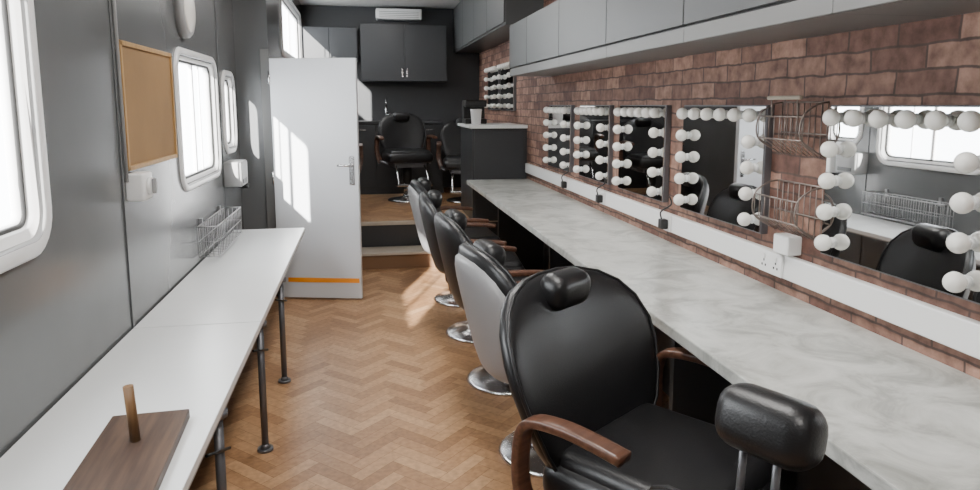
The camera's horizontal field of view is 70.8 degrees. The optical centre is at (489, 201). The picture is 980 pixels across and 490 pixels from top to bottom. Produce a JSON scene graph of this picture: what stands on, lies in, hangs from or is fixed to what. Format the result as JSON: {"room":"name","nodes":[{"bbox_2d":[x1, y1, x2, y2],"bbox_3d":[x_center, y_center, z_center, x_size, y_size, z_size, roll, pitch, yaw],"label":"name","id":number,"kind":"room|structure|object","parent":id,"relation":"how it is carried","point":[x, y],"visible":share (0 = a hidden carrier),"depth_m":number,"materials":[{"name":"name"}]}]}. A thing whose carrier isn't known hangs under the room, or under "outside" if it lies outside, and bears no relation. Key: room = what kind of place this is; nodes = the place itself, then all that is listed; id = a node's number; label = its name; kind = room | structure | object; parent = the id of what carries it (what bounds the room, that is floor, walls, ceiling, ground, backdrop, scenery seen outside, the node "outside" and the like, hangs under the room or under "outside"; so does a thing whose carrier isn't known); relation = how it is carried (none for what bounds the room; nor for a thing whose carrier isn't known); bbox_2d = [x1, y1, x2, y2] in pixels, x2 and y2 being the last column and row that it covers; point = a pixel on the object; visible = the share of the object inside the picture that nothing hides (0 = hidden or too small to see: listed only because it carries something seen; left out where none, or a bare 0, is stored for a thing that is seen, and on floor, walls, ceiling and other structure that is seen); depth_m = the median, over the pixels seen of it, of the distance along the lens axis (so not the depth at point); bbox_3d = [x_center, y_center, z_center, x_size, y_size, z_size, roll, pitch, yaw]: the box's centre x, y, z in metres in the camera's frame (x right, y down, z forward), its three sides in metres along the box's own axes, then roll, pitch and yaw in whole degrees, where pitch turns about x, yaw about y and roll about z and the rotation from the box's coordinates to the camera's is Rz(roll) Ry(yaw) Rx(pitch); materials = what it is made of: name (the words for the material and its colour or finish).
{"room":"makeup trailer interior","nodes":[
{"label":"makeup trailer interior","id":0,"kind":"room"},
{"bbox_2d":[0,0,243,457],"bbox_3d":[-1.265,-0.095,1.575,0.060,2.750,7.550,-1,8,-10],"label":"wall","id":1,"kind":"structure","parent":0,"point":[63,309],"depth_m":2.38,"materials":[{"name":"grey paint"}]},
{"bbox_2d":[0,0,51,273],"bbox_3d":[-1.226,-0.208,1.407,0.072,0.880,1.240,-1,8,-10],"label":"window","id":2,"kind":"structure","parent":1,"relation":"in","point":[26,235],"depth_m":1.94,"materials":[{"name":"white plastic"}]},
{"bbox_2d":[112,0,156,201],"bbox_3d":[-1.403,-0.816,2.684,0.100,1.630,0.142,-1,8,-10],"label":"switch","id":3,"kind":"object","parent":1,"relation":"attached to","point":[139,185],"visible":1,"depth_m":2.72,"materials":[{"name":"white plastic"}]},
{"bbox_2d":[119,39,177,170],"bbox_3d":[-1.501,-0.424,3.050,0.020,0.510,0.740,-1,8,-10],"label":"notice board","id":4,"kind":"object","parent":1,"relation":"attached to","point":[146,72],"visible":0.91,"depth_m":3.00,"materials":[{"name":"brown wood"}]},
{"bbox_2d":[108,0,227,328],"bbox_3d":[-1.402,-0.225,2.496,0.006,2.750,4.354,-1,8,-10],"label":"trim","id":5,"kind":"structure","parent":1,"relation":"attached to","point":[109,1],"depth_m":2.71,"materials":[{"name":"grey paint"}]},
{"bbox_2d":[173,0,195,37],"bbox_3d":[-1.603,-1.017,3.646,0.062,0.300,0.280,-1,8,-10],"label":"light","id":6,"kind":"object","parent":1,"relation":"attached to","point":[184,10],"visible":1,"depth_m":3.57,"materials":[{"name":"grey plastic"}]},
{"bbox_2d":[173,47,221,191],"bbox_3d":[-1.704,-0.481,4.000,0.072,0.760,1.020,-1,8,-10],"label":"window","id":7,"kind":"structure","parent":1,"relation":"in","point":[209,70],"depth_m":4.13,"materials":[{"name":"white plastic"}]},
{"bbox_2d":[197,205,241,257],"bbox_3d":[-1.643,0.157,4.209,0.124,0.203,0.758,-1,8,-10],"label":"wire basket","id":8,"kind":"object","parent":1,"relation":"attached to","point":[201,226],"visible":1,"depth_m":4.12,"materials":[{"name":"grey metal"}]},
{"bbox_2d":[221,70,237,153],"bbox_3d":[-1.868,-0.635,4.878,0.072,0.580,0.450,-1,8,-10],"label":"window","id":9,"kind":"structure","parent":1,"relation":"in","point":[227,84],"depth_m":5.02,"materials":[{"name":"white plastic"}]},
{"bbox_2d":[223,159,248,187],"bbox_3d":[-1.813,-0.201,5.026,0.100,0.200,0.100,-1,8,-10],"label":"soap dispenser","id":10,"kind":"object","parent":1,"relation":"attached to","point":[247,184],"visible":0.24,"depth_m":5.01,"materials":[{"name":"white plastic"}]},
{"bbox_2d":[232,0,269,229],"bbox_3d":[-1.835,-0.620,5.312,0.300,2.750,0.080,-1,8,-10],"label":"wall partition","id":11,"kind":"structure","parent":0,"point":[250,17],"depth_m":5.25,"materials":[{"name":"grey paint"}]},
{"bbox_2d":[259,49,277,295],"bbox_3d":[-1.706,-0.206,5.343,0.065,1.920,0.020,-1,8,-10],"label":"trim","id":12,"kind":"structure","parent":11,"relation":"attached to","point":[264,53],"depth_m":5.29,"materials":[{"name":"grey metal"}]},
{"bbox_2d":[268,58,362,297],"bbox_3d":[-1.326,-0.160,5.233,0.668,1.830,0.090,0,8,4],"label":"door","id":13,"kind":"structure","parent":11,"relation":"in","point":[316,173],"depth_m":5.22,"materials":[{"name":"white paint"},{"name":"chrome"}]},
{"bbox_2d":[267,0,301,57],"bbox_3d":[-2.081,-0.876,7.130,0.060,2.750,3.620,-1,8,-10],"label":"wall","id":14,"kind":"structure","parent":0,"point":[274,26],"depth_m":5.96,"materials":[{"name":"grey paint"}]},
{"bbox_2d":[280,0,301,57],"bbox_3d":[-2.140,-1.820,7.381,0.072,0.650,2.150,-1,8,-10],"label":"window","id":15,"kind":"structure","parent":14,"relation":"in","point":[291,9],"depth_m":7.56,"materials":[{"name":"white"}]},
{"bbox_2d":[299,0,460,8],"bbox_3d":[-0.349,-1.767,3.409,2.600,0.070,11.370,-1,8,-10],"label":"ceiling","id":16,"kind":"structure","parent":0,"point":[444,4],"depth_m":8.58,"materials":[{"name":"grey paint"}]},
{"bbox_2d":[385,98,390,115],"bbox_3d":[-1.300,-1.183,8.810,0.076,0.291,0.169,-1,8,-10],"label":"tap","id":17,"kind":"object","parent":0,"point":[385,98],"depth_m":8.86,"materials":[{"name":"silver metal"}]},
{"bbox_2d":[302,5,478,187],"bbox_3d":[-1.267,-1.157,9.130,2.390,2.750,0.060,-1,8,-10],"label":"wall","id":18,"kind":"structure","parent":0,"point":[442,101],"depth_m":9.08,"materials":[{"name":"grey paint"}]},
{"bbox_2d":[301,26,357,61],"bbox_3d":[-2.013,-1.976,8.672,0.680,0.400,0.340,-1,8,-10],"label":"upper cabinet","id":19,"kind":"object","parent":18,"relation":"attached to","point":[317,42],"visible":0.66,"depth_m":8.50,"materials":[{"name":"grey paint"}]},
{"bbox_2d":[376,8,421,20],"bbox_3d":[-1.169,-2.398,8.838,0.580,0.130,0.205,-1,8,-10],"label":"air conditioner","id":20,"kind":"object","parent":18,"relation":"attached to","point":[389,14],"visible":1,"depth_m":8.75,"materials":[{"name":"white plastic"}]},
{"bbox_2d":[360,23,446,81],"bbox_3d":[-1.107,-1.899,8.845,1.080,0.700,0.350,-1,8,-10],"label":"upper cabinet","id":21,"kind":"object","parent":18,"relation":"attached to","point":[389,52],"visible":1,"depth_m":8.69,"materials":[{"name":"grey laminate"}]},
{"bbox_2d":[189,267,668,489],"bbox_3d":[-0.110,1.188,2.508,2.480,0.050,8.600,-1,8,-10],"label":"floor","id":22,"kind":"structure","parent":0,"point":[378,395],"depth_m":3.50,"materials":[{"name":"wood"}]},
{"bbox_2d":[0,322,260,489],"bbox_3d":[-0.951,0.976,1.612,0.501,0.618,2.517,-1,8,-10],"label":"table","id":23,"kind":"object","parent":22,"relation":"on","point":[198,369],"visible":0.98,"depth_m":2.10,"materials":[{"name":"white laminate"}]},
{"bbox_2d":[63,384,189,489],"bbox_3d":[-0.868,0.579,1.584,0.200,0.176,0.720,-2,8,-13],"label":"wooden board","id":24,"kind":"object","parent":23,"relation":"on","point":[134,451],"visible":1,"depth_m":1.72,"materials":[{"name":"brown wood"}]},
{"bbox_2d":[133,228,304,453],"bbox_3d":[-1.380,0.651,3.929,0.501,0.618,2.227,-1,8,-10],"label":"table","id":25,"kind":"object","parent":22,"relation":"on","point":[240,285],"visible":0.88,"depth_m":3.39,"materials":[{"name":"white laminate"}]},
{"bbox_2d":[362,245,434,269],"bbox_3d":[-1.008,0.525,6.489,1.730,0.155,0.300,-1,8,-10],"label":"step","id":26,"kind":"structure","parent":22,"relation":"on","point":[415,256],"depth_m":6.40,"materials":[{"name":"brown wood"}]},
{"bbox_2d":[360,187,497,246],"bbox_3d":[-1.021,0.195,7.965,2.270,0.396,2.670,-1,8,-10],"label":"platform","id":27,"kind":"object","parent":22,"relation":"on","point":[384,222],"visible":0.28,"depth_m":6.76,"materials":[{"name":"wood"}]},
{"bbox_2d":[359,143,362,172],"bbox_3d":[-1.720,-0.416,7.503,0.678,0.956,0.850,-1,8,-10],"label":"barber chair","id":28,"kind":"object","parent":27,"relation":"on","point":[360,144],"visible":0.1,"depth_m":7.78,"materials":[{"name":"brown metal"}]},
{"bbox_2d":[358,120,443,194],"bbox_3d":[-1.464,-0.581,8.839,1.690,0.910,0.535,-1,8,-10],"label":"kitchen","id":29,"kind":"object","parent":27,"relation":"on","point":[375,178],"visible":0.37,"depth_m":8.65,"materials":[{"name":"black wood"}]},
{"bbox_2d":[375,112,436,202],"bbox_3d":[-0.963,-0.527,8.039,0.678,1.026,0.850,-3,8,-18],"label":"barber chair","id":30,"kind":"object","parent":27,"relation":"on","point":[402,136],"visible":0.91,"depth_m":8.17,"materials":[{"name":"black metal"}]},
{"bbox_2d":[436,118,462,202],"bbox_3d":[-0.277,-0.484,7.987,0.678,0.956,0.850,-1,8,-5],"label":"barber chair","id":31,"kind":"object","parent":27,"relation":"on","point":[450,135],"visible":0.5,"depth_m":8.18,"materials":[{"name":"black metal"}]},
{"bbox_2d":[458,123,527,220],"bbox_3d":[0.009,-0.329,7.009,0.560,0.920,0.860,-1,8,-10],"label":"base cabinet","id":32,"kind":"object","parent":27,"relation":"on","point":[489,150],"visible":0.83,"depth_m":6.62,"materials":[{"name":"grey paint"}]},
{"bbox_2d":[462,100,486,123],"bbox_3d":[-0.164,-0.934,7.148,0.220,0.240,0.280,-1,8,-10],"label":"coffee machine","id":33,"kind":"object","parent":32,"relation":"on","point":[467,105],"visible":0.77,"depth_m":7.04,"materials":[{"name":"black plastic"}]},
{"bbox_2d":[470,109,481,124],"bbox_3d":[-0.137,-0.839,6.787,0.116,0.150,0.116,-1,8,-10],"label":"paper cups","id":34,"kind":"object","parent":32,"relation":"on","point":[475,113],"visible":1,"depth_m":6.75,"materials":[{"name":"white paper"}]},
{"bbox_2d":[408,177,499,307],"bbox_3d":[-0.191,0.284,5.324,0.866,0.956,0.678,-2,8,-12],"label":"barber chair","id":35,"kind":"object","parent":22,"relation":"on","point":[416,187],"visible":0.38,"depth_m":5.14,"materials":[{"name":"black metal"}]},
{"bbox_2d":[419,189,524,343],"bbox_3d":[-0.036,0.395,4.533,0.850,0.956,0.678,-1,8,-5],"label":"barber chair","id":36,"kind":"object","parent":22,"relation":"on","point":[430,202],"visible":0.38,"depth_m":4.35,"materials":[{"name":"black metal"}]},
{"bbox_2d":[434,209,543,396],"bbox_3d":[0.129,0.505,3.752,0.850,0.956,0.678,-2,8,-15],"label":"barber chair","id":37,"kind":"object","parent":22,"relation":"on","point":[450,226],"visible":0.34,"depth_m":3.55,"materials":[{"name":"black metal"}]},
{"bbox_2d":[455,239,544,478],"bbox_3d":[0.288,0.617,2.956,0.866,0.956,0.678,-3,9,-20],"label":"barber chair","id":38,"kind":"object","parent":22,"relation":"on","point":[484,282],"visible":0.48,"depth_m":2.70,"materials":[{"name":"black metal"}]},
{"bbox_2d":[498,208,731,424],"bbox_3d":[0.826,0.718,2.939,0.400,0.760,6.230,-1,8,-10],"label":"wall","id":39,"kind":"structure","parent":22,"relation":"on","point":[695,390],"depth_m":2.62,"materials":[{"name":"grey paint"}]},
{"bbox_2d":[467,179,979,489],"bbox_3d":[0.705,0.283,3.158,0.598,0.040,7.020,-1,8,-10],"label":"countertop","id":40,"kind":"structure","parent":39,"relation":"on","point":[898,417],"depth_m":1.98,"materials":[{"name":"marble"}]},
{"bbox_2d":[499,266,797,489],"bbox_3d":[0.477,0.738,1.875,0.897,1.016,0.728,8,11,43],"label":"barber chair","id":41,"kind":"object","parent":22,"relation":"on","point":[583,365],"visible":0.91,"depth_m":1.92,"materials":[{"name":"black leather"}]},
{"bbox_2d":[649,382,827,489],"bbox_3d":[0.717,0.796,1.407,0.850,1.031,0.678,-6,10,-38],"label":"barber chair","id":42,"kind":"object","parent":22,"relation":"on","point":[781,430],"visible":0.97,"depth_m":1.10,"materials":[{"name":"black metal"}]},
{"bbox_2d":[479,0,979,379],"bbox_3d":[0.900,-0.412,3.831,0.060,2.750,11.250,-1,8,-10],"label":"wall","id":43,"kind":"structure","parent":0,"point":[936,61],"depth_m":2.51,"materials":[{"name":"brick"}]},
{"bbox_2d":[484,65,500,109],"bbox_3d":[0.020,-1.336,8.107,0.094,0.510,0.650,-1,8,-10],"label":"mirror","id":44,"kind":"object","parent":43,"relation":"attached to","point":[492,71],"visible":0.94,"depth_m":8.05,"materials":[{"name":"grey glass"}]},
{"bbox_2d":[453,0,543,52],"bbox_3d":[-0.011,-2.024,7.465,0.350,0.570,3.300,-1,8,-10],"label":"upper cabinet","id":45,"kind":"object","parent":43,"relation":"attached to","point":[480,26],"visible":0.95,"depth_m":6.99,"materials":[{"name":"grey laminate"}]},
{"bbox_2d":[496,62,516,110],"bbox_3d":[0.165,-1.227,7.327,0.094,0.510,0.650,-1,8,-10],"label":"mirror","id":46,"kind":"object","parent":43,"relation":"attached to","point":[508,83],"visible":0.94,"depth_m":7.27,"materials":[{"name":"grey glass"}]},
{"bbox_2d":[509,17,570,76],"bbox_3d":[0.386,-1.201,5.401,0.350,0.405,0.610,-1,8,-10],"label":"upper cabinet","id":47,"kind":"object","parent":43,"relation":"attached to","point":[518,64],"visible":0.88,"depth_m":5.35,"materials":[{"name":"grey laminate"}]},
{"bbox_2d":[543,105,574,171],"bbox_3d":[0.527,-0.512,5.436,0.094,0.500,0.620,-1,8,-10],"label":"mirror","id":48,"kind":"object","parent":43,"relation":"attached to","point":[560,134],"visible":1,"depth_m":5.35,"materials":[{"name":"grey glass"}]},
{"bbox_2d":[561,166,568,189],"bbox_3d":[0.557,-0.190,5.256,0.055,0.185,0.157,-1,8,-10],"label":"wall socket","id":49,"kind":"object","parent":43,"relation":"attached to","point":[565,181],"visible":1,"depth_m":5.21,"materials":[{"name":"white plastic"}]},
{"bbox_2d":[527,0,609,72],"bbox_3d":[0.517,-1.101,4.690,0.350,0.405,0.850,-1,8,-10],"label":"upper cabinet","id":50,"kind":"object","parent":43,"relation":"attached to","point":[543,56],"visible":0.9,"depth_m":4.61,"materials":[{"name":"grey"}]},
{"bbox_2d":[573,105,613,184],"bbox_3d":[0.677,-0.398,4.628,0.094,0.500,0.600,-1,8,-10],"label":"mirror","id":51,"kind":"object","parent":43,"relation":"attached to","point":[595,138],"visible":1,"depth_m":4.55,"materials":[{"name":"grey metal"}]},
{"bbox_2d":[595,177,605,204],"bbox_3d":[0.702,-0.080,4.477,0.055,0.185,0.157,-1,8,-10],"label":"wall socket","id":52,"kind":"object","parent":43,"relation":"attached to","point":[600,196],"visible":1,"depth_m":4.43,"materials":[{"name":"white plastic"}]},
{"bbox_2d":[559,0,669,66],"bbox_3d":[0.671,-0.985,3.862,0.350,0.405,0.850,-1,8,-10],"label":"upper cabinet","id":53,"kind":"object","parent":43,"relation":"attached to","point":[582,23],"visible":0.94,"depth_m":3.81,"materials":[{"name":"grey"}]},
{"bbox_2d":[612,105,671,201],"bbox_3d":[0.821,-0.288,3.849,0.094,0.500,0.640,-1,8,-10],"label":"mirror","id":54,"kind":"object","parent":43,"relation":"attached to","point":[644,131],"visible":1,"depth_m":3.77,"materials":[{"name":"grey metal"}]},
{"bbox_2d":[658,196,671,231],"bbox_3d":[0.877,0.052,3.532,0.055,0.185,0.157,-1,8,-10],"label":"wall socket","id":55,"kind":"object","parent":43,"relation":"attached to","point":[664,220],"visible":1,"depth_m":3.49,"materials":[{"name":"white plastic"}]},
{"bbox_2d":[606,0,761,57],"bbox_3d":[0.824,-0.868,3.034,0.350,0.405,0.850,-1,8,-10],"label":"upper cabinet","id":56,"kind":"object","parent":43,"relation":"attached to","point":[634,28],"visible":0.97,"depth_m":3.00,"materials":[{"name":"grey"}]},
{"bbox_2d":[543,243,871,489],"bbox_3d":[0.991,0.673,3.256,0.019,0.760,7.000,-1,8,-10],"label":"trim","id":57,"kind":"structure","parent":43,"relation":"attached to","point":[827,475],"depth_m":2.40,"materials":[{"name":"grey"}]},
{"bbox_2d":[673,105,774,233],"bbox_3d":[0.978,-0.169,3.001,0.094,0.500,0.700,-1,8,-10],"label":"mirror","id":58,"kind":"object","parent":43,"relation":"attached to","point":[722,157],"visible":0.99,"depth_m":2.93,"materials":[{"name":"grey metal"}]},
{"bbox_2d":[525,163,979,359],"bbox_3d":[0.985,0.152,3.192,0.030,0.090,7.020,-1,8,-10],"label":"cable trunking","id":59,"kind":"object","parent":43,"relation":"attached to","point":[953,330],"depth_m":2.29,"materials":[{"name":"white plastic"}]},
{"bbox_2d":[759,248,783,277],"bbox_3d":[1.066,0.230,2.622,0.018,0.086,0.146,-1,8,-10],"label":"wall socket","id":60,"kind":"object","parent":43,"relation":"attached to","point":[770,262],"visible":1,"depth_m":2.61,"materials":[{"name":"white plastic"}]},
{"bbox_2d":[773,233,801,255],"bbox_3d":[1.090,0.155,2.529,0.060,0.070,0.090,-1,8,-10],"label":"junction box","id":61,"kind":"object","parent":43,"relation":"attached to","point":[787,244],"visible":1,"depth_m":2.49,"materials":[{"name":"white plastic"}]},
{"bbox_2d":[751,95,829,240],"bbox_3d":[1.063,-0.125,2.469,0.114,0.504,0.266,-1,8,-10],"label":"wire basket","id":62,"kind":"object","parent":43,"relation":"attached to","point":[794,97],"visible":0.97,"depth_m":2.46,"materials":[{"name":"silver metal"}]},
{"bbox_2d":[684,0,946,43],"bbox_3d":[0.973,-0.752,2.205,0.360,0.405,0.850,-1,8,-10],"label":"upper cabinet","id":63,"kind":"object","parent":43,"relation":"attached to","point":[707,21],"visible":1,"depth_m":2.19,"materials":[{"name":"grey"}]},
{"bbox_2d":[814,105,979,304],"bbox_3d":[1.164,-0.028,1.998,0.094,0.500,0.640,-1,8,-10],"label":"mirror","id":64,"kind":"object","parent":43,"relation":"attached to","point":[901,183],"visible":1,"depth_m":1.95,"materials":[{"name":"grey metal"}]},
{"bbox_2d":[833,0,979,16],"bbox_3d":[1.131,-0.635,1.378,0.350,0.405,0.850,-1,8,-10],"label":"upper cabinet","id":65,"kind":"object","parent":43,"relation":"attached to","point":[947,8],"visible":1,"depth_m":1.70,"materials":[{"name":"grey"}]}
]}

